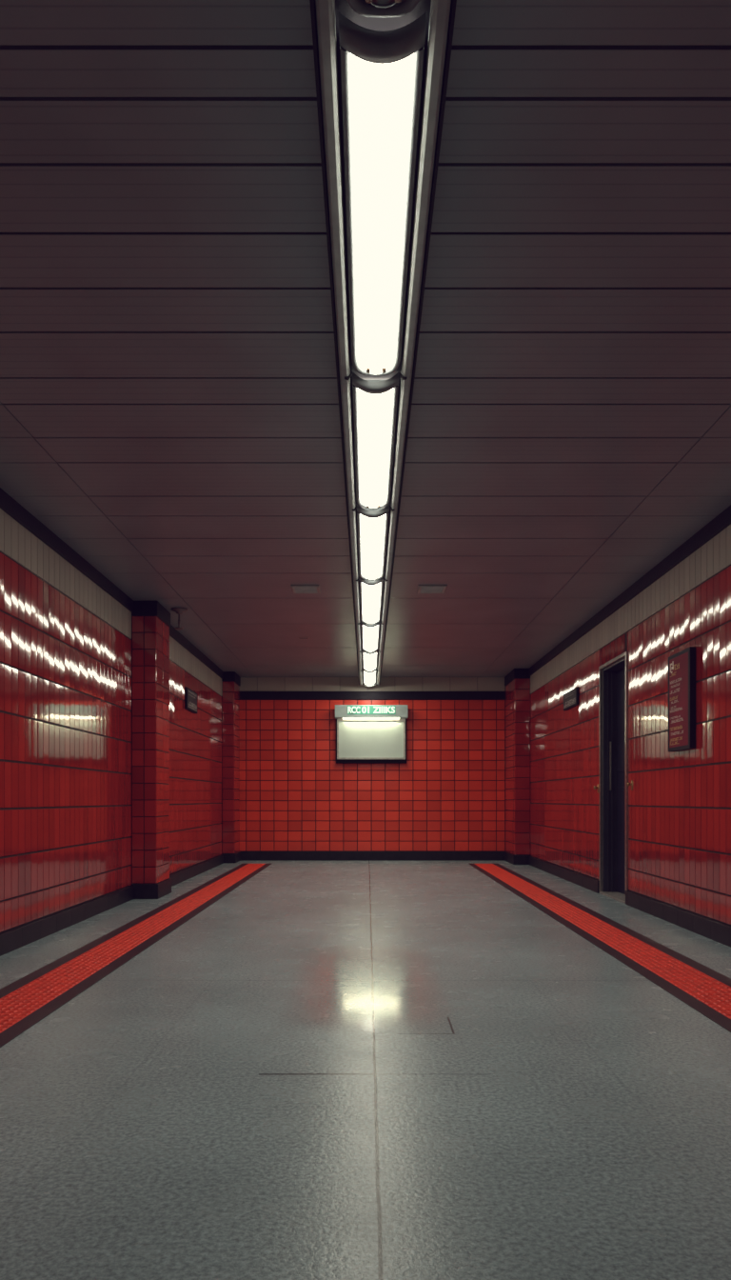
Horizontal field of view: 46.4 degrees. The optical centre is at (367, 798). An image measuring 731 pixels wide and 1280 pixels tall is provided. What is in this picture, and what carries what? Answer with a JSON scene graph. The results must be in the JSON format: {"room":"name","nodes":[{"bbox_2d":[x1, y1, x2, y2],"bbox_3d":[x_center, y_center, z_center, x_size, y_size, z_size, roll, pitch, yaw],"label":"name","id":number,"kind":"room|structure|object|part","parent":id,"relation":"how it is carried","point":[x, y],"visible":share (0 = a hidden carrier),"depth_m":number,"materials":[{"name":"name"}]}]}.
{"room":"metro station","nodes":[
{"label":"metro station","id":0,"kind":"room"},
{"bbox_2d":[0,508,222,933],"bbox_3d":[-2.277,-0.463,6.010,0.314,2.795,14.420,0,0,0],"label":"wall","id":1,"kind":"structure","parent":0,"point":[66,643],"depth_m":6.41,"materials":[{"name":"tile"}]},
{"bbox_2d":[0,487,133,611],"bbox_3d":[-2.204,-1.808,3.400,0.025,0.105,9.199,0,0,0],"label":"trim","id":2,"kind":"structure","parent":1,"relation":"attached to","point":[9,505],"depth_m":6.07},
{"bbox_2d":[0,885,134,956],"bbox_3d":[-2.201,0.874,3.399,0.031,0.122,9.198,0,0,0],"label":"baseboard","id":3,"kind":"structure","parent":1,"relation":"attached to","point":[13,939],"depth_m":6.05,"materials":[{"name":"tile"}]},
{"bbox_2d":[184,686,197,713],"bbox_3d":[-2.105,-1.175,10.200,0.029,0.250,0.600,0,0,0],"label":"notice sign","id":4,"kind":"object","parent":1,"relation":"attached to","point":[190,697],"visible":1,"depth_m":10.10,"materials":[{"name":"black metal"}]},
{"bbox_2d":[168,855,223,886],"bbox_3d":[-2.107,0.874,10.492,0.031,0.122,3.913,0,0,0],"label":"baseboard","id":5,"kind":"structure","parent":1,"relation":"attached to","point":[185,874],"depth_m":10.33,"materials":[{"name":"tile"}]},
{"bbox_2d":[169,624,223,679],"bbox_3d":[-2.111,-1.808,10.490,0.025,0.105,3.918,0,0,0],"label":"trim","id":6,"kind":"structure","parent":1,"relation":"attached to","point":[174,633],"depth_m":10.36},
{"bbox_2d":[0,0,730,677],"bbox_3d":[0.052,-1.930,6.010,4.973,0.140,14.420,0,0,0],"label":"ceiling","id":7,"kind":"structure","parent":0,"point":[170,411],"depth_m":3.35,"materials":[{"name":"black metal"}]},
{"bbox_2d":[170,607,187,629],"bbox_3d":[-1.845,-1.761,8.360,0.164,0.198,0.164,0,0,0],"label":"sprinkler","id":8,"kind":"object","parent":7,"relation":"attached to","point":[179,610],"visible":1,"depth_m":8.33,"materials":[{"name":"metal"}]},
{"bbox_3d":[-1.845,-1.836,8.360,0.164,0.048,0.164,0,0,0],"label":"ceiling plate","id":9,"kind":"part","parent":8,"relation":"part of","materials":[{"name":"metal"}]},
{"bbox_3d":[-1.845,-1.746,8.360,0.024,0.136,0.024,0,0,0],"label":"stem","id":10,"kind":"part","parent":8,"relation":"part of","materials":[{"name":"metal"}]},
{"bbox_2d":[290,584,320,593],"bbox_3d":[-0.543,-1.852,7.540,0.250,0.016,0.250,0,0,0],"label":"ceiling vent","id":11,"kind":"object","parent":7,"relation":"in","point":[296,589],"visible":1,"depth_m":7.52,"materials":[{"name":"metal"}]},
{"bbox_2d":[309,0,457,686],"bbox_3d":[0.034,-1.776,6.175,0.316,0.166,13.350,0,0,0],"label":"frame","id":12,"kind":"object","parent":7,"relation":"attached to","point":[324,13],"visible":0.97,"depth_m":2.51,"materials":[{"name":"black metal"}]},
{"bbox_3d":[-0.092,-1.734,6.165,0.041,0.041,13.330,0,0,0],"label":"rail","id":13,"kind":"part","parent":12,"relation":"part of","materials":[{"name":"grey metal"}]},
{"bbox_2d":[360,648,379,671],"bbox_3d":[0.034,-1.720,10.648,0.252,0.068,1.476,0,0,0],"label":"strip light","id":14,"kind":"object","parent":12,"relation":"attached to","point":[370,658],"visible":0.99,"depth_m":10.51,"materials":[{"name":"white plastic"}]},
{"bbox_3d":[0.034,-1.720,9.942,0.195,0.068,0.064,0,0,0],"label":"plate","id":15,"kind":"part","parent":14,"relation":"part of","materials":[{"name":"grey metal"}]},
{"bbox_2d":[363,652,377,670],"bbox_3d":[0.034,-1.716,10.655,0.151,0.036,1.410,0,0,0],"label":"diffuser","id":16,"kind":"object","parent":14,"relation":"attached to","point":[370,658],"depth_m":10.60,"materials":[{"name":"white plastic"}]},
{"bbox_2d":[361,668,378,685],"bbox_3d":[0.034,-1.720,12.118,0.252,0.068,1.456,0,0,0],"label":"strip light","id":17,"kind":"object","parent":12,"relation":"attached to","point":[370,678],"visible":0.97,"depth_m":12.00,"materials":[{"name":"white plastic"}]},
{"bbox_3d":[0.034,-1.720,11.422,0.195,0.068,0.064,0,0,0],"label":"plate","id":18,"kind":"part","parent":17,"relation":"part of","materials":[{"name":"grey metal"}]},
{"bbox_2d":[364,671,375,685],"bbox_3d":[0.034,-1.716,12.125,0.151,0.036,1.390,0,0,0],"label":"diffuser","id":19,"kind":"object","parent":17,"relation":"attached to","point":[370,676],"depth_m":12.05,"materials":[{"name":"white plastic"}]},
{"bbox_2d":[360,620,380,652],"bbox_3d":[0.034,-1.720,9.128,0.252,0.068,1.556,0,0,0],"label":"strip light","id":20,"kind":"object","parent":12,"relation":"attached to","point":[370,632],"visible":0.99,"depth_m":8.98,"materials":[{"name":"white plastic"}]},
{"bbox_3d":[0.034,-1.720,8.382,0.195,0.068,0.064,0,0,0],"label":"plate","id":21,"kind":"part","parent":20,"relation":"part of","materials":[{"name":"grey metal"}]},
{"bbox_2d":[363,625,378,651],"bbox_3d":[0.034,-1.716,9.135,0.151,0.036,1.490,0,0,0],"label":"diffuser","id":22,"kind":"object","parent":20,"relation":"attached to","point":[370,632],"depth_m":9.08,"materials":[{"name":"white plastic"}]},
{"bbox_2d":[358,575,384,624],"bbox_3d":[0.034,-1.720,7.518,0.252,0.068,1.656,0,0,0],"label":"strip light","id":23,"kind":"object","parent":12,"relation":"attached to","point":[370,590],"visible":0.98,"depth_m":7.32,"materials":[{"name":"white plastic"}]},
{"bbox_3d":[0.034,-1.720,6.722,0.195,0.068,0.064,0,0,0],"label":"plate","id":24,"kind":"part","parent":23,"relation":"part of","materials":[{"name":"grey metal"}]},
{"bbox_2d":[362,582,380,623],"bbox_3d":[0.034,-1.716,7.525,0.151,0.036,1.590,0,0,0],"label":"diffuser","id":25,"kind":"object","parent":23,"relation":"attached to","point":[371,592],"depth_m":7.44,"materials":[{"name":"white plastic"}]},
{"bbox_2d":[356,504,389,580],"bbox_3d":[0.034,-1.720,5.878,0.252,0.068,1.616,0,0,0],"label":"strip light","id":26,"kind":"object","parent":12,"relation":"attached to","point":[372,523],"visible":1,"depth_m":5.65,"materials":[{"name":"white plastic"}]},
{"bbox_3d":[0.034,-1.720,5.102,0.195,0.068,0.064,0,0,0],"label":"plate","id":27,"kind":"part","parent":26,"relation":"part of","materials":[{"name":"grey metal"}]},
{"bbox_2d":[360,514,385,579],"bbox_3d":[0.034,-1.716,5.885,0.151,0.036,1.550,0,0,0],"label":"diffuser","id":28,"kind":"object","parent":26,"relation":"attached to","point":[372,528],"depth_m":5.78,"materials":[{"name":"white plastic"}]},
{"bbox_2d":[352,371,399,511],"bbox_3d":[0.034,-1.720,4.278,0.252,0.068,1.556,0,0,0],"label":"strip light","id":29,"kind":"object","parent":12,"relation":"attached to","point":[375,402],"visible":1,"depth_m":4.03,"materials":[{"name":"white plastic"}]},
{"bbox_2d":[358,388,393,507],"bbox_3d":[0.034,-1.716,4.285,0.151,0.036,1.490,0,0,0],"label":"diffuser","id":30,"kind":"object","parent":29,"relation":"attached to","point":[375,407],"depth_m":4.14,"materials":[{"name":"white plastic"}]},
{"bbox_3d":[0.034,-1.720,3.532,0.195,0.068,0.064,0,0,0],"label":"plate","id":31,"kind":"part","parent":29,"relation":"part of","materials":[{"name":"grey metal"}]},
{"bbox_2d":[339,11,426,379],"bbox_3d":[0.034,-1.720,2.688,0.252,0.068,1.576,0,0,0],"label":"strip light","id":32,"kind":"object","parent":12,"relation":"attached to","point":[382,71],"visible":1,"depth_m":2.34,"materials":[{"name":"white plastic"}]},
{"bbox_2d":[350,53,414,374],"bbox_3d":[0.034,-1.716,2.695,0.151,0.036,1.510,0,0,0],"label":"diffuser","id":33,"kind":"object","parent":32,"relation":"attached to","point":[382,85],"depth_m":2.44,"materials":[{"name":"white plastic"}]},
{"bbox_3d":[0.034,-1.720,1.932,0.195,0.068,0.064,0,0,0],"label":"plate","id":34,"kind":"part","parent":32,"relation":"part of","materials":[{"name":"grey metal"}]},
{"bbox_2d":[346,0,419,18],"bbox_3d":[0.034,-1.720,1.136,0.195,0.068,1.492,0,0,0],"label":"strip light","id":35,"kind":"object","parent":12,"relation":"attached to","point":[381,9],"visible":1,"depth_m":1.85,"materials":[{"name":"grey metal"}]},
{"bbox_2d":[363,0,399,9],"bbox_3d":[0.034,-1.716,1.145,0.151,0.036,1.430,0,0,0],"label":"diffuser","id":36,"kind":"object","parent":35,"relation":"attached to","point":[368,4],"depth_m":1.84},
{"bbox_3d":[0.161,-1.734,6.165,0.041,0.041,13.330,0,0,0],"label":"rail","id":37,"kind":"part","parent":12,"relation":"part of","materials":[{"name":"grey metal"}]},
{"bbox_2d":[417,584,447,593],"bbox_3d":[0.570,-1.852,7.540,0.250,0.016,0.250,0,0,0],"label":"ceiling vent","id":38,"kind":"object","parent":7,"relation":"in","point":[422,589],"visible":1,"depth_m":7.52,"materials":[{"name":"metal"}]},
{"bbox_2d":[0,860,730,1279],"bbox_3d":[0.152,0.995,6.010,5.173,0.120,14.420,0,0,0],"label":"floor","id":39,"kind":"structure","parent":0,"point":[329,1070],"depth_m":2.72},
{"bbox_2d":[0,863,271,1047],"bbox_3d":[-1.590,0.930,5.565,0.420,0.008,13.530,0,0,0],"label":"tactile strip","id":40,"kind":"object","parent":39,"relation":"on","point":[25,1002],"visible":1,"depth_m":4.95,"materials":[{"name":"red rubber"}]},
{"bbox_2d":[131,600,171,899],"bbox_3d":[-2.086,-0.462,8.253,0.256,2.794,0.550,0,0,0],"label":"tiled pillar","id":41,"kind":"structure","parent":39,"relation":"on","point":[150,620],"depth_m":8.00,"materials":[{"name":"tile"}]},
{"bbox_2d":[221,671,240,862],"bbox_3d":[-2.022,-0.462,12.713,0.197,2.794,0.570,0,0,0],"label":"tiled pillar","id":42,"kind":"structure","parent":39,"relation":"on","point":[231,681],"depth_m":12.45,"materials":[{"name":"tile"}]},
{"bbox_2d":[503,668,530,864],"bbox_3d":[2.199,-0.462,12.563,0.241,2.794,0.870,0,0,0],"label":"tiled pillar","id":43,"kind":"structure","parent":39,"relation":"on","point":[517,683],"depth_m":12.15,"materials":[{"name":"tile"}]},
{"bbox_2d":[469,863,730,1032],"bbox_3d":[1.670,0.930,5.565,0.430,0.008,13.530,0,0,0],"label":"tactile strip","id":44,"kind":"object","parent":39,"relation":"on","point":[706,990],"visible":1,"depth_m":5.20,"materials":[{"name":"red rubber"}]},
{"bbox_2d":[240,677,505,851],"bbox_3d":[0.052,-0.463,13.110,4.973,2.795,0.220,0,0,0],"label":"wall","id":45,"kind":"structure","parent":0,"point":[449,794],"depth_m":13.00,"materials":[{"name":"tile"}]},
{"bbox_2d":[335,704,407,763],"bbox_3d":[0.058,-0.977,12.896,1.098,0.873,0.208,0,0,0],"label":"wall sign","id":46,"kind":"object","parent":45,"relation":"attached to","point":[365,733],"visible":1,"depth_m":12.87,"materials":[{"name":"white metal"}]},
{"bbox_3d":[0.058,-0.915,12.886,1.000,0.600,0.028,0,0,0],"label":"panel","id":47,"kind":"part","parent":46,"relation":"part of","materials":[{"name":"white plastic"}]},
{"bbox_3d":[0.058,-0.906,12.878,1.030,0.617,0.046,0,0,0],"label":"panel frame","id":48,"kind":"part","parent":46,"relation":"part of","materials":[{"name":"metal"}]},
{"bbox_2d":[240,851,504,860],"bbox_3d":[0.077,0.865,12.989,4.065,0.140,0.028,0,0,0],"label":"baseboard","id":49,"kind":"structure","parent":45,"relation":"attached to","point":[245,855],"depth_m":12.97,"materials":[{"name":"tile"}]},
{"bbox_2d":[240,691,505,699],"bbox_3d":[0.077,-1.579,12.991,4.065,0.127,0.022,0,0,0],"label":"trim","id":50,"kind":"structure","parent":45,"relation":"attached to","point":[244,695],"depth_m":12.98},
{"bbox_2d":[529,523,730,926],"bbox_3d":[2.429,-0.463,6.010,0.220,2.795,14.420,0,0,0],"label":"wall","id":51,"kind":"structure","parent":0,"point":[680,802],"depth_m":6.87,"materials":[{"name":"tile"}]},
{"bbox_2d":[563,686,579,710],"bbox_3d":[2.304,-1.130,9.660,0.029,0.190,0.660,0,0,0],"label":"notice sign","id":52,"kind":"object","parent":51,"relation":"attached to","point":[570,698],"visible":1,"depth_m":9.58,"materials":[{"name":"black metal"}]},
{"bbox_2d":[599,651,628,903],"bbox_3d":[2.429,-0.191,8.030,0.260,2.252,0.880,0,0,0],"label":"door","id":53,"kind":"structure","parent":51,"relation":"in","point":[613,675],"depth_m":8.40,"materials":[{"name":"metal"}]},
{"bbox_3d":[2.395,-0.325,8.404,0.016,0.480,0.028,0,0,0],"label":"pull handle","id":54,"kind":"part","parent":53,"relation":"part of","materials":[{"name":"metal"}]},
{"bbox_3d":[2.429,0.925,8.030,0.260,0.020,0.816,0,0,0],"label":"sill","id":55,"kind":"part","parent":53,"relation":"part of","materials":[{"name":"grey stone"}]},
{"bbox_2d":[528,856,730,947],"bbox_3d":[2.307,0.874,5.474,0.031,0.122,13.348,0,0,0],"label":"baseboard","id":56,"kind":"structure","parent":51,"relation":"attached to","point":[715,930],"depth_m":6.67,"materials":[{"name":"tile"}]},
{"bbox_2d":[626,780,633,790],"bbox_3d":[2.296,-0.120,7.470,0.048,0.090,0.050,0,0,0],"label":"handle","id":57,"kind":"object","parent":51,"relation":"attached to","point":[629,784],"visible":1,"depth_m":7.46,"materials":[{"name":"metal"}]},
{"bbox_2d":[529,504,730,675],"bbox_3d":[2.309,-1.808,5.474,0.025,0.105,13.349,0,0,0],"label":"trim","id":58,"kind":"structure","parent":51,"relation":"attached to","point":[723,520],"depth_m":6.96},
{"bbox_2d":[668,646,696,751],"bbox_3d":[2.296,-0.715,6.234,0.045,0.714,0.440,0,0,0],"label":"information board","id":59,"kind":"object","parent":51,"relation":"attached to","point":[682,665],"visible":1,"depth_m":6.17,"materials":[{"name":"black metal"}]}
]}

